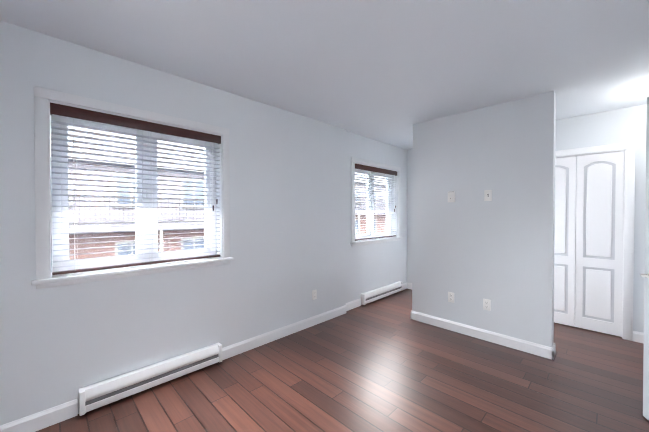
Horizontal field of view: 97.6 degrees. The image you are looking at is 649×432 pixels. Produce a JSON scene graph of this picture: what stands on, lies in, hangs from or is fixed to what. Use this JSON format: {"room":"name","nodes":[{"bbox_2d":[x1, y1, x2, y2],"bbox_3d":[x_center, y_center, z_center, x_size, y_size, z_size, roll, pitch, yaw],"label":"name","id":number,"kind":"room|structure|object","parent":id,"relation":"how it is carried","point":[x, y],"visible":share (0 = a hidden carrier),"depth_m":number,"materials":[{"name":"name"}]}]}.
{"room":"empty living room","nodes":[
{"label":"empty living room","id":0,"kind":"room"},
{"bbox_2d":[0,20,345,425],"bbox_3d":[-1.263,0.088,2.409,4.120,2.440,0.240,-1,1,-45],"label":"wall","id":1,"kind":"structure","parent":0,"point":[59,345],"depth_m":2.23,"materials":[{"name":"paint"}]},
{"bbox_2d":[31,86,232,288],"bbox_3d":[-1.373,-0.175,2.225,1.290,1.233,0.240,-1,1,-45],"label":"window","id":2,"kind":"structure","parent":1,"relation":"in","point":[57,114],"depth_m":2.08,"materials":[{"name":"paint"}]},
{"bbox_2d":[78,343,221,415],"bbox_3d":[-1.266,1.216,2.198,0.960,0.150,0.070,-1,1,-45],"label":"baseboard heater","id":3,"kind":"object","parent":1,"relation":"attached to","point":[103,393],"visible":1,"depth_m":2.10,"materials":[{"name":"metal"}]},
{"bbox_2d":[0,282,406,431],"bbox_3d":[-0.517,1.249,3.020,5.620,0.105,0.064,-1,1,-45],"label":"baseboard","id":4,"kind":"structure","parent":1,"relation":"attached to","point":[35,422],"depth_m":2.64,"materials":[{"name":"paint"}]},
{"bbox_2d":[312,289,316,299],"bbox_3d":[-0.118,0.937,3.381,0.070,0.114,0.010,-1,1,-45],"label":"outlet","id":5,"kind":"object","parent":1,"relation":"attached to","point":[314,294],"visible":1,"depth_m":3.38,"materials":[{"name":"plastic"}]},
{"bbox_2d":[0,0,648,149],"bbox_3d":[1.273,-1.183,1.616,6.820,0.120,4.920,-1,1,-45],"label":"ceiling","id":6,"kind":"structure","parent":0,"point":[391,72],"depth_m":1.92,"materials":[{"name":"paint"}]},
{"bbox_2d":[36,289,648,431],"bbox_3d":[1.273,1.377,1.645,6.820,0.120,4.920,-1,1,-45],"label":"floor","id":7,"kind":"structure","parent":0,"point":[386,364],"depth_m":2.17,"materials":[{"name":"brown wood"}]},
{"bbox_2d":[346,131,406,304],"bbox_3d":[0.854,0.063,4.548,1.900,2.440,0.190,-1,1,-45],"label":"wall","id":8,"kind":"structure","parent":0,"point":[369,267],"depth_m":4.32,"materials":[{"name":"paint"}]},
{"bbox_2d":[350,157,402,245],"bbox_3d":[0.772,-0.201,4.429,1.324,1.233,0.240,-1,1,-45],"label":"window","id":9,"kind":"structure","parent":8,"relation":"in","point":[372,169],"depth_m":4.44,"materials":[{"name":"paint"}]},
{"bbox_2d":[361,281,402,304],"bbox_3d":[0.918,1.190,4.440,1.060,0.150,0.070,-1,1,-45],"label":"baseboard heater","id":10,"kind":"object","parent":8,"relation":"attached to","point":[378,293],"visible":1,"depth_m":4.36,"materials":[{"name":"metal"}]},
{"bbox_2d":[407,149,412,282],"bbox_3d":[1.780,0.062,4.694,0.220,2.440,1.290,-1,1,-45],"label":"wall","id":11,"kind":"structure","parent":0,"point":[409,204],"depth_m":4.97,"materials":[{"name":"paint"}]},
{"bbox_2d":[412,91,555,346],"bbox_3d":[1.631,0.080,3.115,0.120,2.440,1.380,-1,1,-45],"label":"wall","id":12,"kind":"structure","parent":0,"point":[472,249],"depth_m":2.95,"materials":[{"name":"paint"}]},
{"bbox_2d":[448,292,453,302],"bbox_3d":[1.437,0.924,3.228,0.010,0.114,0.070,-1,1,-45],"label":"outlet","id":13,"kind":"object","parent":12,"relation":"attached to","point":[450,296],"visible":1,"depth_m":3.23,"materials":[{"name":"plastic"}]},
{"bbox_2d":[448,191,454,201],"bbox_3d":[1.428,-0.216,3.205,0.036,0.124,0.080,-1,1,-45],"label":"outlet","id":14,"kind":"object","parent":12,"relation":"attached to","point":[451,196],"visible":1,"depth_m":3.19,"materials":[{"name":"plastic"}]},
{"bbox_2d":[411,310,555,359],"bbox_3d":[1.631,1.247,3.128,0.148,0.105,1.408,-1,1,-45],"label":"baseboard","id":15,"kind":"structure","parent":12,"relation":"attached to","point":[522,345],"depth_m":2.94,"materials":[{"name":"paint"}]},
{"bbox_2d":[483,299,490,310],"bbox_3d":[1.694,0.927,2.969,0.010,0.114,0.070,-1,1,-45],"label":"outlet","id":16,"kind":"object","parent":12,"relation":"attached to","point":[486,304],"visible":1,"depth_m":2.96,"materials":[{"name":"plastic"}]},
{"bbox_2d":[484,190,491,200],"bbox_3d":[1.694,-0.213,2.948,0.021,0.114,0.070,-1,1,-45],"label":"light switch","id":17,"kind":"object","parent":12,"relation":"attached to","point":[487,195],"visible":1,"depth_m":2.95,"materials":[{"name":"plastic"}]},
{"bbox_2d":[555,104,646,332],"bbox_3d":[3.086,0.074,3.637,0.780,2.440,2.250,-1,1,-45],"label":"wall","id":18,"kind":"structure","parent":0,"point":[623,125],"depth_m":2.96,"materials":[{"name":"paint"}]},
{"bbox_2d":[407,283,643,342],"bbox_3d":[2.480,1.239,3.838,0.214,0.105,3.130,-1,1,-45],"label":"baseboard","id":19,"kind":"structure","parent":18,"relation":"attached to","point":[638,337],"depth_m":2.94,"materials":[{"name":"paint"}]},
{"bbox_2d":[554,151,623,336],"bbox_3d":[2.634,0.294,3.558,0.068,1.978,1.522,-1,1,-45],"label":"closet doors","id":20,"kind":"structure","parent":18,"relation":"in","point":[589,214],"depth_m":3.20,"materials":[{"name":"paint"}]},
{"bbox_2d":[555,141,634,340],"bbox_3d":[2.655,0.259,3.578,0.116,2.072,1.674,-1,1,-45],"label":"trim","id":21,"kind":"structure","parent":18,"relation":"attached to","point":[628,148],"depth_m":2.98,"materials":[{"name":"paint"}]},
{"label":"outside","id":22,"kind":"structure","parent":0,"visible":0},
{"bbox_3d":[-15.938,4.286,30.181,100.000,0.200,59.750,-1,1,-45],"label":"ground","id":23,"kind":"structure","parent":22,"visible":0},
{"bbox_2d":[50,126,204,259],"bbox_3d":[-10.025,-0.534,14.674,9.200,9.800,10.800,-1,1,-45],"label":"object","id":24,"kind":"structure","parent":23,"relation":"on","point":[182,228],"depth_m":11.03,"materials":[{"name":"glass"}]},
{"bbox_2d":[356,173,385,233],"bbox_3d":[-1.192,-1.053,24.861,15.100,10.600,10.800,-1,1,-45],"label":"house","id":25,"kind":"structure","parent":23,"relation":"on","point":[380,218],"depth_m":23.81,"materials":[{"name":"red brick"}]},
{"bbox_3d":[2.230,0.240,1.294,0.984,2.162,0.140,-1,1,-45],"label":"door frame","id":26,"kind":"structure","parent":0,"visible":0},
{"bbox_2d":[640,97,648,419],"bbox_3d":[1.990,0.274,1.456,0.720,2.070,0.470,-1,1,-45],"label":"entry door","id":27,"kind":"structure","parent":26,"relation":"attached to","point":[646,356],"depth_m":1.83,"materials":[{"name":"paint"}]}
]}

